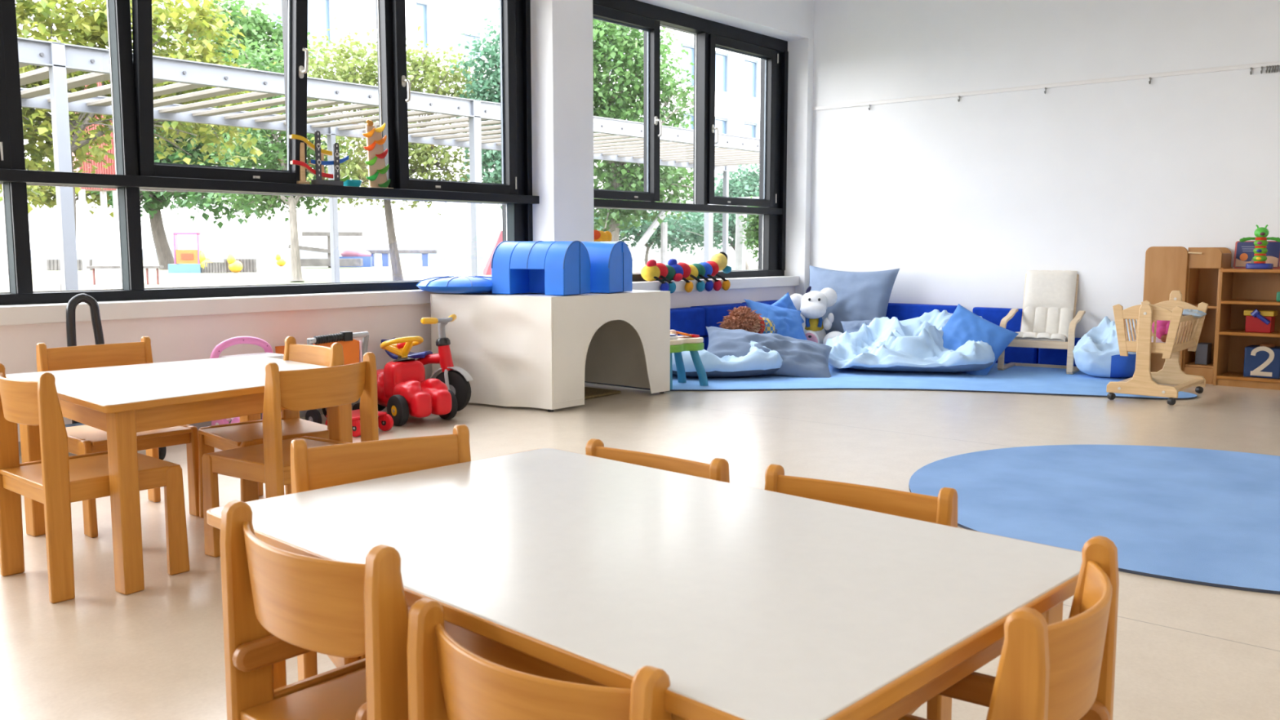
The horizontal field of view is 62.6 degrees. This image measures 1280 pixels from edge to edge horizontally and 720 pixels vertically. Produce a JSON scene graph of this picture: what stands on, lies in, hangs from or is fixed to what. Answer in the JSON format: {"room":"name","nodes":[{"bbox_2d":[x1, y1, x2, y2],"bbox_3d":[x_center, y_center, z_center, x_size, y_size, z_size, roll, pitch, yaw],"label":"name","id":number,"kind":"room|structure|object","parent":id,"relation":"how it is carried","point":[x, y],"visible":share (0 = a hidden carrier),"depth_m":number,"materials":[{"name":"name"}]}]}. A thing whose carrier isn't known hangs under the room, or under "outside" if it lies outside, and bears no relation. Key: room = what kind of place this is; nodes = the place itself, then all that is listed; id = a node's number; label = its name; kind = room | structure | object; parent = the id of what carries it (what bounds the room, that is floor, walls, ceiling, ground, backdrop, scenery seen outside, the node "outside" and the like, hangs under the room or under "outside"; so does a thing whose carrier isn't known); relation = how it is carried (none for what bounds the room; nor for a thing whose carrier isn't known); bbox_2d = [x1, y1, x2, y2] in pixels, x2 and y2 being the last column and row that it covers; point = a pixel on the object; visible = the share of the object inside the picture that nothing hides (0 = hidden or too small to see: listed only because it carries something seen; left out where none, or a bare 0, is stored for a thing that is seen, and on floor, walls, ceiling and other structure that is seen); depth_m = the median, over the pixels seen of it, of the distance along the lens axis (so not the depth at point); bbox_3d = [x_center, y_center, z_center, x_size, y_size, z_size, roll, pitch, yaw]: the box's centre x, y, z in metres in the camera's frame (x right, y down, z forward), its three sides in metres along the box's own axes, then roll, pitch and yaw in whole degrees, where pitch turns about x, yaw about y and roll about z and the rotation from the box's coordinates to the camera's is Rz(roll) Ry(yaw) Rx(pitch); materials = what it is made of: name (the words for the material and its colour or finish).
{"room":"children's room","nodes":[
{"label":"children's room","id":0,"kind":"room"},
{"bbox_2d":[0,285,795,441],"bbox_3d":[-2.696,0.070,6.040,0.300,0.670,12.800,5,8,40],"label":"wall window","id":1,"kind":"structure","parent":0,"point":[173,339],"depth_m":6.22,"materials":[{"name":"paint"}]},
{"bbox_2d":[18,405,353,456],"bbox_3d":[-3.733,0.523,4.629,0.015,0.070,9.247,5,8,40],"label":"baseboard","id":2,"kind":"structure","parent":1,"relation":"attached to","point":[197,425],"depth_m":6.06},
{"bbox_2d":[0,288,439,325],"bbox_3d":[-3.773,-0.151,4.590,0.190,0.092,9.247,5,8,40],"label":"window sill","id":3,"kind":"structure","parent":1,"relation":"attached to","point":[55,313],"depth_m":5.98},
{"bbox_2d":[632,275,799,292],"bbox_3d":[0.534,-0.683,9.589,0.190,0.097,3.115,5,8,40],"label":"window sill","id":4,"kind":"structure","parent":1,"relation":"attached to","point":[774,281],"depth_m":9.94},
{"bbox_2d":[594,230,612,241],"bbox_3d":[-0.328,-0.839,8.552,0.148,0.430,0.222,5,8,40],"label":"toy","id":5,"kind":"object","parent":4,"relation":"on","point":[599,236],"visible":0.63,"depth_m":8.48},
{"bbox_2d":[640,251,731,293],"bbox_3d":[0.434,-0.784,9.367,0.212,0.357,1.172,5,8,40],"label":"toy","id":6,"kind":"object","parent":4,"relation":"on","point":[675,271],"visible":0.99,"depth_m":9.29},
{"bbox_2d":[0,382,1279,719],"bbox_3d":[0.791,0.815,3.180,9.600,0.200,13.300,5,8,40],"label":"floor","id":7,"kind":"structure","parent":0,"point":[1184,651],"depth_m":3.62,"materials":[{"name":"laminate"}]},
{"bbox_2d":[0,363,190,603],"bbox_3d":[-1.764,0.349,3.359,0.422,0.687,0.440,5,8,40],"label":"chair","id":8,"kind":"object","parent":7,"relation":"on","point":[59,480],"visible":0.91,"depth_m":3.20,"materials":[{"name":"brown wood"}]},
{"bbox_2d":[65,293,166,460],"bbox_3d":[-2.613,0.092,5.136,0.500,0.819,0.358,5,8,40],"label":"trolley","id":9,"kind":"object","parent":7,"relation":"on","point":[75,300],"visible":0.25,"depth_m":5.20,"materials":[{"name":"black metal"}]},
{"bbox_2d":[35,336,199,537],"bbox_3d":[-2.009,0.273,4.071,0.420,0.687,0.422,5,8,40],"label":"chair","id":10,"kind":"object","parent":7,"relation":"on","point":[82,439],"visible":0.62,"depth_m":4.09,"materials":[{"name":"brown wood"}]},
{"bbox_2d":[5,355,352,595],"bbox_3d":[-1.620,0.347,3.834,1.065,0.590,1.041,5,8,40],"label":"table","id":11,"kind":"object","parent":7,"relation":"on","point":[122,402],"visible":0.57,"depth_m":3.41,"materials":[{"name":"white laminate"}]},
{"bbox_2d":[209,336,284,425],"bbox_3d":[-2.114,0.155,5.758,0.350,0.561,0.370,5,8,40],"label":"stroller","id":12,"kind":"object","parent":7,"relation":"on","point":[215,353],"visible":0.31,"depth_m":5.74,"materials":[{"name":"pink plastic"}]},
{"bbox_2d":[197,336,344,518],"bbox_3d":[-1.418,0.273,4.072,0.440,0.687,0.422,-6,8,-43],"label":"chair","id":13,"kind":"object","parent":7,"relation":"on","point":[241,434],"visible":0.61,"depth_m":4.07,"materials":[{"name":"brown wood"}]},
{"bbox_2d":[202,351,378,557],"bbox_3d":[-1.193,0.321,3.620,0.440,0.687,0.422,4,7,34],"label":"chair","id":14,"kind":"object","parent":7,"relation":"on","point":[268,463],"visible":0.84,"depth_m":3.47,"materials":[{"name":"brown wood"}]},
{"bbox_2d":[219,500,408,719],"bbox_3d":[-0.361,0.544,1.624,0.393,0.670,0.420,5,8,40],"label":"chair","id":15,"kind":"object","parent":7,"relation":"on","point":[278,605],"visible":0.7,"depth_m":1.45,"materials":[{"name":"brown wood"}]},
{"bbox_2d":[275,331,368,423],"bbox_3d":[-1.899,0.104,6.234,0.485,0.560,0.407,5,8,40],"label":"shopping cart","id":16,"kind":"object","parent":7,"relation":"on","point":[353,352],"visible":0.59,"depth_m":6.12,"materials":[{"name":"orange plastic"}]},
{"bbox_2d":[275,338,359,364],"bbox_3d":[-1.911,0.011,6.237,0.450,0.306,0.290,5,8,40],"label":"basket","id":17,"kind":"object","parent":16,"relation":"on","point":[350,348],"depth_m":6.14,"materials":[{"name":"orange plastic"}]},
{"bbox_2d":[325,408,393,436],"bbox_3d":[-1.598,0.356,5.980,0.281,0.112,0.281,4,7,32],"label":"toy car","id":18,"kind":"object","parent":7,"relation":"on","point":[385,421],"visible":0.45,"depth_m":6.00,"materials":[{"name":"red plastic"}]},
{"bbox_2d":[290,424,471,681],"bbox_3d":[-0.448,0.497,2.082,0.370,0.667,0.400,-4,7,-30],"label":"chair","id":19,"kind":"object","parent":7,"relation":"on","point":[324,466],"visible":0.33,"depth_m":2.17,"materials":[{"name":"brown wood"}]},
{"bbox_2d":[377,336,457,426],"bbox_3d":[-1.432,0.106,6.433,0.403,0.513,0.672,-6,8,-43],"label":"car","id":20,"kind":"object","parent":7,"relation":"on","point":[402,388],"visible":0.88,"depth_m":6.31,"materials":[{"name":"red plastic"}]},
{"bbox_2d":[377,314,472,411],"bbox_3d":[-1.397,0.020,6.764,0.693,0.614,0.404,2,7,20],"label":"tricycle","id":21,"kind":"object","parent":7,"relation":"on","point":[457,380],"visible":0.58,"depth_m":6.67,"materials":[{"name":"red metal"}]},
{"bbox_2d":[406,598,672,719],"bbox_3d":[-0.037,0.602,1.358,0.378,0.612,0.390,5,8,37],"label":"chair","id":22,"kind":"object","parent":7,"relation":"on","point":[446,681],"visible":1,"depth_m":1.19,"materials":[{"name":"brown wood"}]},
{"bbox_2d":[430,289,670,412],"bbox_3d":[-0.597,-0.104,7.341,0.955,0.738,1.396,5,8,40],"label":"playhouse","id":23,"kind":"object","parent":7,"relation":"on","point":[537,350],"visible":0.89,"depth_m":6.91,"materials":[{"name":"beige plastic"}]},
{"bbox_2d":[416,275,492,293],"bbox_3d":[-1.198,-0.514,7.149,0.636,0.111,0.636,5,8,40],"label":"cushion","id":24,"kind":"object","parent":23,"relation":"on","point":[446,284],"visible":0.86,"depth_m":6.91,"materials":[{"name":"blue fabric"}]},
{"bbox_2d":[490,240,590,295],"bbox_3d":[-0.652,-0.614,6.965,0.556,0.349,0.364,3,7,25],"label":"foam block","id":25,"kind":"object","parent":23,"relation":"on","point":[550,268],"visible":1,"depth_m":6.86,"materials":[{"name":"blue plastic"}]},
{"bbox_2d":[581,240,632,293],"bbox_3d":[-0.374,-0.652,7.317,0.557,0.349,0.364,3,7,25],"label":"foam block","id":26,"kind":"object","parent":23,"relation":"on","point":[611,262],"visible":0.48,"depth_m":7.12,"materials":[{"name":"blue plastic"}]},
{"bbox_2d":[584,386,621,399],"bbox_3d":[-0.540,0.238,7.492,0.550,0.020,0.620,5,8,37],"label":"mat","id":27,"kind":"object","parent":7,"relation":"on","point":[589,393],"visible":0.29,"depth_m":7.48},
{"bbox_2d":[206,448,1082,719],"bbox_3d":[-0.034,0.572,1.745,1.270,0.590,0.811,6,8,43],"label":"table","id":28,"kind":"object","parent":7,"relation":"on","point":[753,603],"visible":0.71,"depth_m":1.47,"materials":[{"name":"white laminate"}]},
{"bbox_2d":[585,438,729,482],"bbox_3d":[-0.070,0.510,2.204,0.374,0.614,0.370,5,8,39],"label":"chair","id":29,"kind":"object","parent":7,"relation":"on","point":[717,469],"visible":0.16,"depth_m":2.27,"materials":[{"name":"brown wood"}]},
{"bbox_2d":[764,463,957,719],"bbox_3d":[0.322,0.541,1.913,0.380,0.616,0.370,4,8,35],"label":"chair","id":30,"kind":"object","parent":7,"relation":"on","point":[942,509],"visible":0.21,"depth_m":1.98,"materials":[{"name":"brown wood"}]},
{"bbox_2d":[584,362,1197,399],"bbox_3d":[2.058,0.158,8.283,3.991,0.010,3.400,5,8,40],"label":"rug","id":31,"kind":"object","parent":7,"relation":"on","point":[1015,379],"visible":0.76,"depth_m":8.10,"materials":[{"name":"blue carpet"}]},
{"bbox_2d":[670,306,705,349],"bbox_3d":[0.272,-0.186,9.087,0.210,0.503,0.705,5,8,40],"label":"cushion","id":32,"kind":"object","parent":31,"relation":"on","point":[688,320],"visible":0.27,"depth_m":9.10,"materials":[{"name":"fabric"}]},
{"bbox_2d":[669,329,708,391],"bbox_3d":[0.262,-0.003,7.870,0.443,0.441,0.311,-5,8,-41],"label":"table","id":33,"kind":"object","parent":31,"relation":"on","point":[693,343],"visible":0.56,"depth_m":7.86,"materials":[{"name":"plastic"}]},
{"bbox_2d":[689,302,747,350],"bbox_3d":[0.764,-0.250,9.658,0.210,0.508,0.780,5,8,40],"label":"cushion","id":34,"kind":"object","parent":31,"relation":"on","point":[714,313],"visible":0.27,"depth_m":9.38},
{"bbox_2d":[671,341,782,377],"bbox_3d":[0.654,-0.015,8.570,1.022,0.273,0.738,-1,6,-11],"label":"bag","id":35,"kind":"object","parent":31,"relation":"on","point":[757,362],"visible":0.56,"depth_m":8.26,"materials":[{"name":"blue fabric"}]},
{"bbox_2d":[706,326,832,377],"bbox_3d":[1.053,-0.052,8.650,1.105,0.413,0.505,0,6,4],"label":"pillow","id":36,"kind":"object","parent":35,"relation":"on","point":[801,357],"visible":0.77,"depth_m":8.55,"materials":[{"name":"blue fabric"}]},
{"bbox_2d":[717,306,777,333],"bbox_3d":[0.983,-0.321,9.196,0.389,0.315,0.761,5,8,40],"label":"doll","id":37,"kind":"object","parent":36,"relation":"on","point":[740,317],"visible":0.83,"depth_m":9.01,"materials":[{"name":"fabric"}]},
{"bbox_2d":[744,298,807,340],"bbox_3d":[1.258,-0.304,9.559,0.684,0.500,0.353,-3,7,-23],"label":"pillow","id":38,"kind":"object","parent":31,"relation":"on","point":[788,322],"visible":0.51,"depth_m":9.50,"materials":[{"name":"blue fabric"}]},
{"bbox_2d":[770,292,804,323],"bbox_3d":[1.335,-0.405,9.839,0.458,0.461,0.168,-3,7,-22],"label":"pillow","id":39,"kind":"object","parent":38,"relation":"on","point":[785,301],"visible":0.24,"depth_m":9.80,"materials":[{"name":"blue fabric"}]},
{"bbox_2d":[790,286,842,344],"bbox_3d":[1.667,-0.356,9.877,0.558,0.666,0.401,1,6,9],"label":"plush animal","id":40,"kind":"object","parent":31,"relation":"on","point":[813,304],"visible":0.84,"depth_m":9.86},
{"bbox_2d":[804,265,899,334],"bbox_3d":[1.967,-0.481,10.079,0.968,0.838,0.386,5,8,36],"label":"pillow","id":41,"kind":"object","parent":31,"relation":"on","point":[861,295],"visible":0.48,"depth_m":9.92,"materials":[{"name":"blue fabric"}]},
{"bbox_2d":[825,309,997,372],"bbox_3d":[2.312,-0.175,9.033,1.452,0.492,1.188,1,6,13],"label":"bag","id":42,"kind":"object","parent":31,"relation":"on","point":[916,344],"visible":0.86,"depth_m":8.73,"materials":[{"name":"blue fabric"}]},
{"bbox_2d":[840,317,889,333],"bbox_3d":[2.054,-0.220,9.528,0.454,0.316,0.224,0,6,4],"label":"pillow","id":43,"kind":"object","parent":42,"relation":"on","point":[850,326],"visible":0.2,"depth_m":9.54,"materials":[{"name":"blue fabric"}]},
{"bbox_2d":[885,302,957,320],"bbox_3d":[2.609,-0.272,9.897,0.820,0.500,0.185,5,8,40],"label":"cushion","id":44,"kind":"object","parent":31,"relation":"on","point":[902,312],"visible":0.13,"depth_m":9.83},
{"bbox_2d":[942,303,1018,375],"bbox_3d":[2.738,-0.136,8.749,0.319,0.638,0.721,-5,8,-41],"label":"pillow","id":45,"kind":"object","parent":31,"relation":"on","point":[963,326],"visible":0.57,"depth_m":8.68,"materials":[{"name":"blue fabric"}]},
{"bbox_2d":[972,306,1038,364],"bbox_3d":[3.260,-0.216,9.412,0.595,0.493,0.080,5,8,40],"label":"cushion","id":46,"kind":"object","parent":31,"relation":"on","point":[994,315],"visible":0.47,"depth_m":9.33,"materials":[{"name":"fabric"}]},
{"bbox_2d":[997,270,1085,374],"bbox_3d":[3.423,-0.338,8.938,0.600,0.836,0.557,4,7,32],"label":"armchair","id":47,"kind":"object","parent":31,"relation":"on","point":[1049,320],"visible":0.98,"depth_m":9.01,"materials":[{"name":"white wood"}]},
{"bbox_2d":[1013,270,1073,342],"bbox_3d":[3.429,-0.462,8.934,0.450,0.588,0.525,4,7,32],"label":"cushion","id":48,"kind":"object","parent":47,"relation":"on","point":[1047,313],"depth_m":9.04,"materials":[{"name":"fabric"}]},
{"bbox_2d":[1022,270,1077,310],"bbox_3d":[3.535,-0.604,9.085,0.414,0.332,0.100,4,7,32],"label":"pillow","id":49,"kind":"object","parent":47,"relation":"on","point":[1044,290],"depth_m":9.06,"materials":[{"name":"fabric"}]},
{"bbox_2d":[1038,337,1080,366],"bbox_3d":[3.690,-0.061,9.048,0.510,0.263,0.095,5,8,40],"label":"cushion","id":50,"kind":"object","parent":31,"relation":"on","point":[1046,356],"visible":0.16,"depth_m":9.09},
{"bbox_2d":[1072,315,1137,377],"bbox_3d":[3.784,-0.107,8.464,0.565,0.479,0.542,3,7,23],"label":"bean bag","id":51,"kind":"object","parent":31,"relation":"on","point":[1096,353],"visible":0.66,"depth_m":8.31,"materials":[{"name":"blue fabric"}]},
{"bbox_2d":[897,535,1119,719],"bbox_3d":[0.386,0.572,1.383,0.400,0.667,0.370,4,8,35],"label":"chair","id":52,"kind":"object","parent":7,"relation":"on","point":[1064,669],"visible":0.84,"depth_m":1.19,"materials":[{"name":"brown wood"}]},
{"bbox_2d":[908,444,1279,594],"bbox_3d":[2.378,0.583,4.339,2.464,0.010,2.464,5,8,40],"label":"round rug","id":53,"kind":"object","parent":7,"relation":"on","point":[1202,517],"visible":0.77,"depth_m":4.28,"materials":[{"name":"blue carpet"}]},
{"bbox_2d":[1106,290,1208,404],"bbox_3d":[3.632,-0.107,7.375,0.450,0.734,0.797,5,8,40],"label":"cot","id":54,"kind":"object","parent":7,"relation":"on","point":[1144,382],"visible":0.94,"depth_m":7.17,"materials":[{"name":"brown wood"}]},
{"bbox_2d":[1151,320,1169,342],"bbox_3d":[3.634,-0.216,7.304,0.156,0.163,0.418,3,7,29],"label":"baby doll","id":55,"kind":"object","parent":54,"relation":"in","point":[1162,326],"visible":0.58,"depth_m":7.18},
{"bbox_2d":[1142,246,1231,384],"bbox_3d":[4.296,-0.366,8.304,0.536,1.052,0.350,5,8,40],"label":"cabinet","id":56,"kind":"object","parent":7,"relation":"on","point":[1194,272],"visible":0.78,"depth_m":8.22,"materials":[{"name":"brown wood"}]},
{"bbox_2d":[1195,342,1212,364],"bbox_3d":[4.408,-0.051,8.242,0.085,0.161,0.130,5,8,40],"label":"storage box","id":57,"kind":"object","parent":56,"relation":"on","point":[1203,351],"visible":0.9,"depth_m":8.20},
{"bbox_2d":[1213,266,1279,390],"bbox_3d":[4.960,-0.223,7.718,1.254,0.892,0.374,5,8,40],"label":"shelf","id":58,"kind":"object","parent":7,"relation":"on","point":[1240,290],"visible":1,"depth_m":8.07,"materials":[{"name":"brown wood"}]},
{"bbox_2d":[1233,240,1279,268],"bbox_3d":[4.801,-0.788,7.901,0.610,0.210,0.044,5,8,40],"label":"picture book","id":59,"kind":"object","parent":58,"relation":"on","point":[1243,253],"visible":0.73,"depth_m":8.02,"materials":[{"name":"paper"}]},
{"bbox_2d":[1239,224,1279,269],"bbox_3d":[4.616,-0.842,7.835,0.278,0.328,0.115,5,8,40],"label":"stacking toy","id":60,"kind":"object","parent":58,"relation":"on","point":[1260,257],"visible":1,"depth_m":7.81,"materials":[{"name":"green plastic"}]},
{"bbox_2d":[1243,308,1278,333],"bbox_3d":[4.659,-0.298,7.917,0.200,0.179,0.190,5,8,40],"label":"gift box","id":61,"kind":"object","parent":58,"relation":"on","point":[1260,321],"visible":1,"depth_m":7.87,"materials":[{"name":"plastic"}]},
{"bbox_2d":[1243,342,1279,378],"bbox_3d":[4.716,-0.002,7.947,0.240,0.257,0.222,5,8,40],"label":"box","id":62,"kind":"object","parent":58,"relation":"on","point":[1263,360],"visible":1,"depth_m":7.87,"materials":[{"name":"plastic"}]},
{"bbox_2d":[530,0,814,314],"bbox_3d":[-2.630,-1.338,5.897,0.430,3.500,12.900,5,8,40],"label":"wall pier","id":63,"kind":"object","parent":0,"point":[562,56],"visible":0.48,"depth_m":8.10,"materials":[{"name":"paint"}]},
{"bbox_2d":[0,0,539,305],"bbox_3d":[-3.715,-1.385,4.673,0.298,2.345,8.847,5,8,40],"label":"window","id":64,"kind":"structure","parent":63,"relation":"attached to","point":[131,83],"depth_m":6.28,"materials":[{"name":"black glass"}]},
{"bbox_2d":[288,130,349,186],"bbox_3d":[-2.005,-1.267,6.614,0.072,0.334,0.402,5,8,40],"label":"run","id":65,"kind":"object","parent":64,"relation":"on","point":[319,162],"visible":0.97,"depth_m":6.58,"materials":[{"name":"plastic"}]},
{"bbox_2d":[362,119,393,188],"bbox_3d":[-1.758,-1.367,7.018,0.090,0.447,0.217,5,8,40],"label":"tower","id":66,"kind":"object","parent":64,"relation":"on","point":[377,170],"visible":0.96,"depth_m":7.01,"materials":[{"name":"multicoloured wood"}]},
{"bbox_2d":[592,0,788,281],"bbox_3d":[0.439,-1.907,9.538,0.241,2.348,3.115,5,8,40],"label":"window","id":67,"kind":"structure","parent":63,"relation":"attached to","point":[708,35],"depth_m":9.70,"materials":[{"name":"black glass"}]},
{"bbox_2d":[809,0,1279,364],"bbox_3d":[4.977,-1.564,7.993,9.400,3.500,0.200,5,8,40],"label":"wall","id":68,"kind":"structure","parent":0,"point":[975,193],"depth_m":9.13,"materials":[{"name":"paint"}]},
{"bbox_2d":[812,60,1279,110],"bbox_3d":[4.983,-2.189,7.762,8.580,0.082,0.038,5,8,40],"label":"rail","id":69,"kind":"object","parent":68,"relation":"attached to","point":[1272,64],"visible":1,"depth_m":8.91,"materials":[{"name":"metal"}]},
{"label":"outside","id":70,"kind":"structure","parent":0,"visible":0},
{"bbox_2d":[0,259,758,292],"bbox_3d":[-25.220,-6.395,67.402,113.600,0.300,150.000,5,8,40],"label":"ground","id":71,"kind":"structure","parent":70,"point":[268,272],"depth_m":26.48,"materials":[{"name":"concrete"}]},
{"bbox_2d":[0,161,113,217],"bbox_3d":[-17.457,-4.403,32.025,4.671,3.322,2.526,-4,7,-32],"label":"leafy tree","id":72,"kind":"object","parent":71,"relation":"on","point":[46,199],"visible":0.17,"depth_m":31.65,"materials":[{"name":"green plant"}]},
{"bbox_2d":[46,259,92,270],"bbox_3d":[-17.046,-2.843,31.479,1.349,0.327,0.137,0,6,1],"label":"edging","id":73,"kind":"object","parent":71,"relation":"on","point":[51,264],"visible":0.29,"depth_m":31.44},
{"bbox_2d":[71,76,120,279],"bbox_3d":[-12.134,-3.994,23.338,0.820,4.350,0.840,5,8,40],"label":"tower","id":74,"kind":"structure","parent":71,"relation":"on","point":[111,169],"depth_m":23.18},
{"bbox_2d":[86,265,164,284],"bbox_3d":[-9.591,-1.585,19.667,1.260,0.345,0.320,-1,6,-11],"label":"garden bench","id":75,"kind":"object","parent":71,"relation":"on","point":[157,267],"visible":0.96,"depth_m":19.58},
{"bbox_2d":[0,0,282,290],"bbox_3d":[-7.749,-3.365,14.903,5.328,4.908,3.269,-3,7,-27],"label":"leafy tree","id":76,"kind":"object","parent":71,"relation":"on","point":[91,28],"visible":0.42,"depth_m":14.57,"materials":[{"name":"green plant"}]},
{"bbox_2d":[168,232,201,273],"bbox_3d":[-12.240,-2.889,28.354,0.800,1.080,0.500,-1,6,-13],"label":"toy playhouse","id":77,"kind":"object","parent":71,"relation":"on","point":[185,260],"visible":0.95,"depth_m":28.17,"materials":[{"name":"plastic"}]},
{"bbox_2d":[90,86,284,269],"bbox_3d":[-13.195,-5.749,31.656,6.499,6.165,7.194,-4,7,-30],"label":"leafy tree","id":78,"kind":"object","parent":71,"relation":"on","point":[153,201],"visible":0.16,"depth_m":30.90,"materials":[{"name":"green plant"}]},
{"bbox_2d":[200,262,227,272],"bbox_3d":[-11.526,-2.493,28.414,0.749,0.286,0.098,-1,6,-9],"label":"edging","id":79,"kind":"object","parent":71,"relation":"on","point":[210,267],"visible":0.88,"depth_m":28.39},
{"bbox_2d":[226,253,242,272],"bbox_3d":[-10.965,-2.616,28.507,0.288,0.504,0.420,5,8,40],"label":"toy","id":80,"kind":"object","parent":71,"relation":"on","point":[235,266],"visible":0.97,"depth_m":28.39,"materials":[{"name":"plastic"}]},
{"bbox_2d":[223,258,256,271],"bbox_3d":[-11.049,-2.609,29.116,0.849,0.365,0.108,-1,6,-9],"label":"edging","id":81,"kind":"object","parent":71,"relation":"on","point":[248,264],"visible":0.61,"depth_m":29.12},
{"bbox_2d":[0,167,484,249],"bbox_3d":[-28.346,-7.749,55.909,50.066,4.850,44.798,5,8,40],"label":"wall","id":82,"kind":"structure","parent":71,"relation":"on","point":[414,230],"depth_m":55.99,"materials":[{"name":"paint"}]},
{"bbox_2d":[0,249,484,259],"bbox_3d":[-28.341,-5.584,55.891,49.867,0.550,44.575,5,8,40],"label":"plinth","id":83,"kind":"object","parent":82,"relation":"attached to","point":[35,254],"depth_m":56.00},
{"bbox_2d":[171,0,329,167],"bbox_3d":[-22.922,-13.879,62.262,8.189,15.692,8.970,1,6,9],"label":"leafy tree","id":84,"kind":"object","parent":71,"relation":"on","point":[255,28],"visible":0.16,"depth_m":60.02,"materials":[{"name":"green plant"}]},
{"bbox_2d":[199,31,353,282],"bbox_3d":[-7.750,-4.225,22.054,3.930,5.142,3.558,3,7,23],"label":"leafy tree","id":85,"kind":"object","parent":71,"relation":"on","point":[276,158],"visible":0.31,"depth_m":21.50,"materials":[{"name":"green plant"}]},
{"bbox_2d":[161,0,481,168],"bbox_3d":[-13.457,-28.176,92.470,9.000,37.650,53.300,5,8,40],"label":"apartment building","id":86,"kind":"structure","parent":71,"relation":"on","point":[458,16],"depth_m":80.83,"materials":[{"name":"white concrete"}]},
{"bbox_2d":[288,231,363,267],"bbox_3d":[-10.532,-3.704,35.366,2.402,1.200,0.600,-1,6,-7],"label":"frame","id":87,"kind":"object","parent":71,"relation":"on","point":[304,262],"visible":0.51,"depth_m":35.17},
{"bbox_2d":[339,246,373,266],"bbox_3d":[-9.943,-3.605,36.788,1.100,0.700,0.600,-1,6,-7],"label":"crate","id":88,"kind":"object","parent":71,"relation":"on","point":[349,252],"visible":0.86,"depth_m":36.56,"materials":[{"name":"plastic"}]},
{"bbox_2d":[266,16,493,280],"bbox_3d":[-5.094,-4.083,21.025,4.383,5.054,4.077,5,8,40],"label":"leafy tree","id":89,"kind":"object","parent":71,"relation":"on","point":[357,166],"visible":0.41,"depth_m":20.44,"materials":[{"name":"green plant"}]},
{"bbox_2d":[17,36,759,290],"bbox_3d":[-3.170,-2.024,13.838,3.100,2.465,19.500,5,8,40],"label":"pergola","id":90,"kind":"object","parent":71,"relation":"on","point":[59,59],"visible":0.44,"depth_m":12.39,"materials":[{"name":"white metal"}]},
{"bbox_2d":[360,249,436,266],"bbox_3d":[-8.674,-3.655,37.809,2.700,0.580,0.500,-1,6,-7],"label":"garden table","id":91,"kind":"object","parent":71,"relation":"on","point":[385,260],"visible":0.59,"depth_m":37.59,"materials":[{"name":"plastic"}]},
{"bbox_2d":[440,23,448,275],"bbox_3d":[-4.419,-4.701,23.832,0.070,5.650,0.070,5,8,40],"label":"lamp pole","id":92,"kind":"object","parent":71,"relation":"on","point":[442,24],"visible":0.34,"depth_m":23.96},
{"bbox_2d":[448,8,502,210],"bbox_3d":[-2.603,-4.026,20.184,2.017,5.111,2.146,-1,6,-9],"label":"leafy tree","id":93,"kind":"object","parent":71,"relation":"on","point":[491,79],"visible":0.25,"depth_m":19.72,"materials":[{"name":"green plant"}]},
{"bbox_2d":[483,231,502,275],"bbox_3d":[-3.476,-2.704,26.545,0.953,1.100,1.100,5,8,40],"label":"tent","id":94,"kind":"object","parent":71,"relation":"on","point":[487,270],"visible":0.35,"depth_m":26.39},
{"bbox_2d":[480,0,760,268],"bbox_3d":[3.354,-10.536,40.676,5.000,13.650,20.500,5,8,40],"label":"apartment building","id":95,"kind":"structure","parent":71,"relation":"on","point":[737,76],"depth_m":36.44,"materials":[{"name":"white concrete"}]},
{"bbox_2d":[631,210,666,261],"bbox_3d":[-0.021,-2.315,21.523,1.467,1.500,0.150,-5,8,-41],"label":"post","id":96,"kind":"object","parent":71,"relation":"on","point":[645,237],"visible":0.53,"depth_m":21.57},
{"bbox_2d":[592,18,715,241],"bbox_3d":[-0.383,-4.779,22.337,4.113,6.183,4.242,-6,8,-42],"label":"leafy tree","id":97,"kind":"object","parent":71,"relation":"on","point":[609,41],"visible":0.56,"depth_m":21.70,"materials":[{"name":"green plant"}]},
{"bbox_2d":[593,209,715,265],"bbox_3d":[0.018,-3.158,27.040,3.498,1.918,3.193,5,8,40],"label":"leafy tree","id":98,"kind":"object","parent":71,"relation":"on","point":[674,230],"visible":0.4,"depth_m":26.73,"materials":[{"name":"green plant"}]},
{"bbox_2d":[660,222,667,265],"bbox_3d":[0.500,-2.256,21.908,0.140,1.200,0.133,5,8,40],"label":"post","id":99,"kind":"object","parent":71,"relation":"on","point":[664,227],"visible":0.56,"depth_m":21.84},
{"bbox_2d":[638,237,758,268],"bbox_3d":[3.884,-3.695,35.989,0.080,0.950,12.000,5,8,40],"label":"picket fence","id":100,"kind":"object","parent":71,"relation":"on","point":[695,259],"visible":0.11,"depth_m":33.21,"materials":[{"name":"wood"}]},
{"bbox_2d":[666,164,759,270],"bbox_3d":[2.439,-4.286,30.508,3.600,3.458,6.430,-2,6,-16],"label":"leafy tree","id":101,"kind":"object","parent":71,"relation":"on","point":[749,186],"visible":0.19,"depth_m":29.47,"materials":[{"name":"green plant"}]},
{"bbox_2d":[681,193,754,251],"bbox_3d":[2.396,-3.205,27.073,2.186,2.092,3.853,-2,6,-18],"label":"leafy tree","id":102,"kind":"object","parent":71,"relation":"on","point":[717,217],"visible":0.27,"depth_m":26.95,"materials":[{"name":"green plant"}]},
{"bbox_2d":[734,205,746,270],"bbox_3d":[2.398,-2.873,25.074,0.260,1.757,0.297,5,8,40],"label":"post","id":103,"kind":"object","parent":71,"relation":"on","point":[740,252],"visible":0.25,"depth_m":24.99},
{"bbox_2d":[738,195,759,262],"bbox_3d":[2.742,-2.862,23.994,1.068,1.969,1.309,5,8,40],"label":"leafy tree","id":104,"kind":"object","parent":71,"relation":"on","point":[753,237],"visible":0.38,"depth_m":23.91,"materials":[{"name":"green plant"}]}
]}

